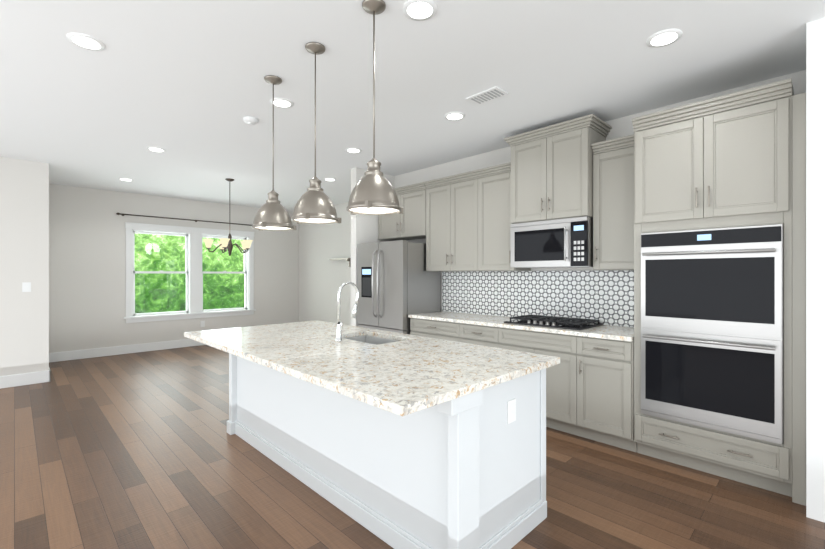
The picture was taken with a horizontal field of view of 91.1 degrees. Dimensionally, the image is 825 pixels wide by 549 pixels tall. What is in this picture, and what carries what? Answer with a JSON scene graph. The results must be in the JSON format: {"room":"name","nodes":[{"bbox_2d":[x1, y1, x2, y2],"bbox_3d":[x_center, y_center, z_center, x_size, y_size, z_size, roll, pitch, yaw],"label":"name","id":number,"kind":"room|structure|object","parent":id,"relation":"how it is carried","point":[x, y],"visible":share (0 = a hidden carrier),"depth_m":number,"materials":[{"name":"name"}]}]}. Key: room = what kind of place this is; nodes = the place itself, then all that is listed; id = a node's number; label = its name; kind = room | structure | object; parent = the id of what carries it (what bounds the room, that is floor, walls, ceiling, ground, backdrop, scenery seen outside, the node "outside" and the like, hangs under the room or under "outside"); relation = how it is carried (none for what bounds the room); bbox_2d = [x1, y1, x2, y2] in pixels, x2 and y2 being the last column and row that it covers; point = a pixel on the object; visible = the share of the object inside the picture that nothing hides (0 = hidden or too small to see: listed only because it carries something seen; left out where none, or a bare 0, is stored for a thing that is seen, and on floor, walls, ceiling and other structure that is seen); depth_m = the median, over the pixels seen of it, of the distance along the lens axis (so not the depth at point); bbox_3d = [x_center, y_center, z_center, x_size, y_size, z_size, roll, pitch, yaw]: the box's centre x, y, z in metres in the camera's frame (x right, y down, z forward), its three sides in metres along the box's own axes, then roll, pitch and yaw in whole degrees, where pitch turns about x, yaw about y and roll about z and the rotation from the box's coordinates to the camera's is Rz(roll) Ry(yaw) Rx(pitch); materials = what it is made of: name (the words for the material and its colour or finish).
{"room":"kitchen","nodes":[
{"label":"kitchen","id":0,"kind":"room"},
{"bbox_2d":[0,157,48,375],"bbox_3d":[-6.546,-0.025,4.607,3.520,2.850,1.548,0,0,-45],"label":"wall","id":1,"kind":"structure","parent":0,"point":[24,255],"depth_m":5.13,"materials":[{"name":"white paint"}]},
{"bbox_2d":[22,282,30,291],"bbox_3d":[-4.895,0.160,5.138,0.080,0.120,0.008,0,0,-45],"label":"switch plate","id":2,"kind":"object","parent":1,"relation":"attached to","point":[26,286],"visible":1,"depth_m":5.13,"materials":[{"name":"white plastic"}]},
{"bbox_2d":[49,183,298,352],"bbox_3d":[-4.304,-0.025,8.003,4.740,2.850,0.150,0,0,-45],"label":"wall","id":3,"kind":"structure","parent":0,"point":[87,269],"depth_m":7.06,"materials":[{"name":"white paint"}]},
{"bbox_2d":[49,339,205,362],"bbox_3d":[-4.242,1.325,7.942,4.438,0.150,0.021,0,0,-44],"label":"baseboard","id":4,"kind":"structure","parent":3,"relation":"attached to","point":[126,349],"depth_m":7.08,"materials":[{"name":"white"}]},
{"bbox_2d":[116,212,251,225],"bbox_3d":[-4.212,-1.050,7.910,2.580,0.048,0.106,0,0,-45],"label":"curtain rod","id":5,"kind":"object","parent":3,"relation":"attached to","point":[118,213],"visible":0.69,"depth_m":7.66,"materials":[{"name":"brown metal"}]},
{"bbox_2d":[124,222,255,322],"bbox_3d":[-4.282,-0.030,7.981,2.340,1.780,0.212,0,0,-45],"label":"window","id":6,"kind":"structure","parent":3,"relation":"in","point":[194,236],"depth_m":7.91,"materials":[{"name":"white"}]},
{"bbox_2d":[200,321,204,326],"bbox_3d":[-4.163,0.980,8.031,0.080,0.120,0.006,0,0,-45],"label":"outlet","id":7,"kind":"object","parent":3,"relation":"attached to","point":[202,323],"visible":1,"depth_m":8.03,"materials":[{"name":"white plastic"}]},
{"bbox_2d":[299,202,350,325],"bbox_3d":[-1.142,-0.025,8.061,0.150,2.850,4.200,0,0,-45],"label":"wall","id":8,"kind":"structure","parent":0,"point":[323,278],"depth_m":8.69,"materials":[{"name":"white paint"}]},
{"bbox_2d":[329,258,350,266],"bbox_3d":[-1.460,-0.237,8.205,0.100,0.175,0.650,0,0,-45],"label":"wall shelf","id":9,"kind":"object","parent":8,"relation":"attached to","point":[349,261],"visible":0.95,"depth_m":8.04,"materials":[{"name":"silver metal"}]},
{"bbox_2d":[351,168,393,325],"bbox_3d":[-0.287,-0.025,6.041,1.460,2.850,0.120,0,0,-45],"label":"wall","id":10,"kind":"structure","parent":0,"point":[364,228],"depth_m":5.55,"materials":[{"name":"white paint"}]},
{"bbox_2d":[0,345,824,548],"bbox_3d":[-1.317,1.450,2.667,8.560,0.100,11.950,0,0,-45],"label":"floor","id":11,"kind":"structure","parent":0,"point":[142,450],"depth_m":2.66,"materials":[{"name":"brown wood"}]},
{"bbox_2d":[0,369,50,388],"bbox_3d":[-5.990,1.325,4.055,3.534,0.150,0.015,0,0,-44],"label":"baseboard","id":12,"kind":"structure","parent":11,"relation":"on","point":[15,380],"depth_m":5.12,"materials":[{"name":"white"}]},
{"bbox_2d":[227,356,556,548],"bbox_3d":[-0.430,0.958,2.942,0.910,0.883,2.630,0,0,-45],"label":"kitchen island","id":13,"kind":"object","parent":11,"relation":"on","point":[395,440],"depth_m":2.15,"materials":[{"name":"white paint"}]},
{"bbox_2d":[184,320,559,419],"bbox_3d":[-0.520,0.496,2.847,1.250,0.037,2.650,0,0,-45],"label":"island countertop","id":14,"kind":"structure","parent":13,"relation":"on","point":[407,376],"depth_m":2.25,"materials":[{"name":"white stone"}]},
{"bbox_2d":[335,282,358,340],"bbox_3d":[-0.460,0.265,2.946,0.215,0.425,0.108,0,0,-45],"label":"gooseneck faucet","id":15,"kind":"object","parent":14,"relation":"on","point":[339,329],"visible":1,"depth_m":2.91,"materials":[{"name":"silver metal"}]},
{"bbox_2d":[344,332,391,343],"bbox_3d":[-0.319,0.601,3.093,0.376,0.197,0.596,0,0,-45],"label":"sink","id":16,"kind":"object","parent":14,"relation":"in","point":[364,336],"depth_m":3.33,"materials":[{"name":"silver metal"}]},
{"bbox_2d":[507,398,515,423],"bbox_3d":[0.515,0.708,2.098,0.075,0.115,0.008,0,0,-45],"label":"outlet","id":17,"kind":"object","parent":13,"relation":"attached to","point":[511,411],"visible":1,"depth_m":2.09,"materials":[{"name":"white plastic"}]},
{"bbox_2d":[357,240,440,333],"bbox_3d":[-0.216,0.495,5.351,0.744,1.810,0.905,0,0,-45],"label":"refrigerator","id":18,"kind":"object","parent":11,"relation":"on","point":[397,283],"visible":0.67,"depth_m":5.05,"materials":[{"name":"silver metal"}]},
{"bbox_2d":[410,319,455,340],"bbox_3d":[0.452,0.958,4.811,0.608,0.885,0.770,0,0,-45],"label":"base cabinet","id":19,"kind":"object","parent":11,"relation":"on","point":[418,327],"depth_m":4.60,"materials":[{"name":"grey paint"}]},
{"bbox_2d":[456,323,495,347],"bbox_3d":[0.910,0.958,4.345,0.608,0.885,0.537,0,0,-45],"label":"base cabinet","id":20,"kind":"object","parent":11,"relation":"on","point":[469,333],"depth_m":4.18,"materials":[{"name":"grey paint"}]},
{"bbox_2d":[496,327,567,432],"bbox_3d":[1.351,0.958,3.896,0.608,0.885,0.836,0,0,-45],"label":"base cabinet","id":21,"kind":"object","parent":11,"relation":"on","point":[537,342],"depth_m":3.60,"materials":[{"name":"grey paint"}]},
{"bbox_2d":[568,335,636,451],"bbox_3d":[1.737,0.958,3.503,0.608,0.885,0.491,0,0,-45],"label":"base cabinet","id":22,"kind":"object","parent":11,"relation":"on","point":[590,386],"depth_m":3.29,"materials":[{"name":"grey paint"}]},
{"bbox_2d":[408,311,633,342],"bbox_3d":[1.036,0.497,4.198,0.633,0.035,2.464,0,0,-45],"label":"countertop","id":23,"kind":"structure","parent":22,"relation":"on","point":[625,334],"depth_m":3.81,"materials":[{"name":"white stone"}]},
{"bbox_2d":[504,315,602,329],"bbox_3d":[1.349,0.454,3.920,0.500,0.050,0.760,0,0,-45],"label":"gas cooktop","id":24,"kind":"object","parent":23,"relation":"in","point":[561,322],"visible":1,"depth_m":3.81,"materials":[{"name":"black metal"}]},
{"bbox_2d":[632,78,805,505],"bbox_3d":[2.232,0.105,2.972,0.646,2.590,0.954,0,0,-45],"label":"tall cabinet","id":25,"kind":"object","parent":11,"relation":"on","point":[736,159],"visible":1,"depth_m":2.68,"materials":[{"name":"grey paint"}]},
{"bbox_2d":[641,224,782,443],"bbox_3d":[2.190,0.370,2.966,0.654,1.364,0.794,0,0,-45],"label":"double oven","id":26,"kind":"object","parent":25,"relation":"in","point":[711,328],"visible":0.98,"depth_m":2.73,"materials":[{"name":"silver metal"}]},
{"bbox_2d":[0,0,824,211],"bbox_3d":[-1.317,-1.500,2.667,8.560,0.100,11.950,0,0,-45],"label":"ceiling","id":27,"kind":"structure","parent":0,"point":[185,85],"depth_m":2.98,"materials":[{"name":"white paint"}]},
{"bbox_2d":[67,33,105,50],"bbox_3d":[-2.029,-1.446,2.521,0.190,0.008,0.190,0,0,-45],"label":"recessed light","id":28,"kind":"object","parent":27,"relation":"in","point":[85,41],"visible":1,"depth_m":2.51,"materials":[{"name":"white plastic"}]},
{"bbox_2d":[118,178,132,180],"bbox_3d":[-4.366,-1.446,6.169,0.190,0.008,0.190,0,0,-45],"label":"recessed light","id":29,"kind":"object","parent":27,"relation":"in","point":[125,179],"visible":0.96,"depth_m":6.15,"materials":[{"name":"white plastic"}]},
{"bbox_2d":[147,147,165,151],"bbox_3d":[-2.964,-1.446,4.686,0.190,0.008,0.190,0,0,-45],"label":"recessed light","id":30,"kind":"object","parent":27,"relation":"in","point":[156,149],"visible":0.94,"depth_m":4.67,"materials":[{"name":"white plastic"}]},
{"bbox_2d":[203,178,252,255],"bbox_3d":[-2.801,-0.865,6.185,0.701,1.169,0.680,0,0,-45],"label":"dining chandelier","id":31,"kind":"object","parent":27,"relation":"hanging from","point":[225,243],"visible":1,"depth_m":6.13,"materials":[{"name":"beige glass"}]},
{"bbox_2d":[243,116,257,124],"bbox_3d":[-1.509,-1.431,3.775,0.130,0.036,0.130,0,0,-45],"label":"smoke detector","id":32,"kind":"object","parent":27,"relation":"attached to","point":[250,120],"visible":1,"depth_m":3.74,"materials":[{"name":"white plastic"}]},
{"bbox_2d":[252,75,296,230],"bbox_3d":[-1.037,-0.892,3.015,0.302,1.113,0.309,0,0,-45],"label":"pendant light","id":33,"kind":"object","parent":27,"relation":"hanging from","point":[272,213],"visible":1,"depth_m":2.95,"materials":[{"name":"silver metal"}]},
{"bbox_2d":[270,98,293,107],"bbox_3d":[-1.102,-1.446,3.418,0.190,0.008,0.190,0,0,-45],"label":"recessed light","id":34,"kind":"object","parent":27,"relation":"in","point":[282,103],"visible":0.94,"depth_m":3.41,"materials":[{"name":"white plastic"}]},
{"bbox_2d":[291,42,340,223],"bbox_3d":[-0.623,-0.892,2.594,0.302,1.113,0.309,0,0,-45],"label":"pendant light","id":35,"kind":"object","parent":27,"relation":"hanging from","point":[314,204],"visible":1,"depth_m":2.52,"materials":[{"name":"silver metal"}]},
{"bbox_2d":[324,178,335,180],"bbox_3d":[-1.254,-1.446,6.170,0.190,0.008,0.190,0,0,-45],"label":"recessed light","id":36,"kind":"object","parent":27,"relation":"in","point":[329,179],"visible":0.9,"depth_m":6.15,"materials":[{"name":"white plastic"}]},
{"bbox_2d":[345,148,361,152],"bbox_3d":[-0.687,-1.446,4.723,0.190,0.008,0.190,0,0,-45],"label":"recessed light","id":37,"kind":"object","parent":27,"relation":"in","point":[353,150],"visible":1,"depth_m":4.71,"materials":[{"name":"white plastic"}]},
{"bbox_2d":[346,0,402,214],"bbox_3d":[-0.210,-0.892,2.188,0.302,1.113,0.309,0,0,-45],"label":"pendant light","id":38,"kind":"object","parent":27,"relation":"hanging from","point":[373,192],"visible":1,"depth_m":2.12,"materials":[{"name":"silver metal"}]},
{"bbox_2d":[403,0,436,20],"bbox_3d":[0.041,-1.446,2.213,0.190,0.008,0.190,0,0,-45],"label":"recessed light","id":39,"kind":"object","parent":27,"relation":"in","point":[419,10],"visible":1,"depth_m":2.20,"materials":[{"name":"white plastic"}]},
{"bbox_2d":[444,112,464,119],"bbox_3d":[0.386,-1.446,3.702,0.190,0.008,0.190,0,0,-45],"label":"recessed light","id":40,"kind":"object","parent":27,"relation":"in","point":[454,116],"visible":0.94,"depth_m":3.69,"materials":[{"name":"white plastic"}]},
{"bbox_2d":[465,86,508,104],"bbox_3d":[0.601,-1.444,3.283,0.170,0.012,0.300,0,0,-45],"label":"ceiling vent","id":41,"kind":"object","parent":27,"relation":"in","point":[490,94],"visible":1,"depth_m":3.26,"materials":[{"name":"white metal"}]},
{"bbox_2d":[646,29,682,46],"bbox_3d":[1.542,-1.446,2.483,0.190,0.008,0.190,0,0,-45],"label":"recessed light","id":42,"kind":"object","parent":27,"relation":"in","point":[664,38],"visible":1,"depth_m":2.47,"materials":[{"name":"white plastic"}]},
{"bbox_2d":[394,70,805,327],"bbox_3d":[2.356,-0.025,3.416,0.150,2.850,7.570,0,0,-45],"label":"wall","id":43,"kind":"structure","parent":0,"point":[622,127],"depth_m":4.62,"materials":[{"name":"white paint"}]},
{"bbox_2d":[378,182,425,240],"bbox_3d":[-0.058,-0.823,5.503,0.365,0.665,0.929,0,0,-45],"label":"upper cabinet","id":44,"kind":"object","parent":43,"relation":"attached to","point":[409,223],"visible":0.73,"depth_m":5.32,"materials":[{"name":"grey paint"}]},
{"bbox_2d":[426,174,471,270],"bbox_3d":[0.583,-0.575,4.877,0.328,1.071,0.853,0,0,-45],"label":"upper cabinet","id":45,"kind":"object","parent":43,"relation":"attached to","point":[468,221],"depth_m":4.79,"materials":[{"name":"grey paint"}]},
{"bbox_2d":[472,166,530,270],"bbox_3d":[0.985,-0.575,4.468,0.328,1.071,0.521,0,0,-45],"label":"upper cabinet","id":46,"kind":"object","parent":43,"relation":"attached to","point":[491,189],"depth_m":4.37,"materials":[{"name":"grey paint"}]},
{"bbox_2d":[442,270,633,326],"bbox_3d":[1.258,0.220,4.416,0.012,0.516,2.464,0,0,-45],"label":"tile backsplash","id":47,"kind":"structure","parent":43,"relation":"attached to","point":[605,297],"depth_m":4.26,"materials":[{"name":"white tile"}]},
{"bbox_2d":[504,114,611,223],"bbox_3d":[1.400,-0.950,3.958,0.450,0.870,0.890,0,0,-45],"label":"upper cabinet","id":48,"kind":"object","parent":43,"relation":"attached to","point":[551,172],"visible":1,"depth_m":3.77,"materials":[{"name":"grey paint"}]},
{"bbox_2d":[511,216,592,267],"bbox_3d":[1.390,-0.290,3.949,0.477,0.441,0.772,0,0,-45],"label":"microwave","id":49,"kind":"object","parent":48,"relation":"attached to","point":[563,243],"visible":1,"depth_m":3.77,"materials":[{"name":"silver metal"}]},
{"bbox_2d":[591,134,633,269],"bbox_3d":[1.850,-0.598,3.561,0.365,1.115,0.410,0,0,-45],"label":"upper cabinet","id":50,"kind":"object","parent":43,"relation":"attached to","point":[613,204],"visible":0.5,"depth_m":3.48,"materials":[{"name":"grey paint"}]},
{"bbox_2d":[806,18,824,522],"bbox_3d":[2.619,-0.025,2.513,0.738,2.850,0.234,0,0,-45],"label":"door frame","id":51,"kind":"structure","parent":43,"relation":"attached to","point":[815,269],"depth_m":2.31,"materials":[{"name":"white wood"}]},
{"label":"outside","id":52,"kind":"structure","parent":0,"visible":0},
{"bbox_2d":[135,233,243,315],"bbox_3d":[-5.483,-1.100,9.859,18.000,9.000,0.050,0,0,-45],"label":"trees","id":53,"kind":"object","parent":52,"point":[179,279],"depth_m":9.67,"materials":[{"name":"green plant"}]}
]}

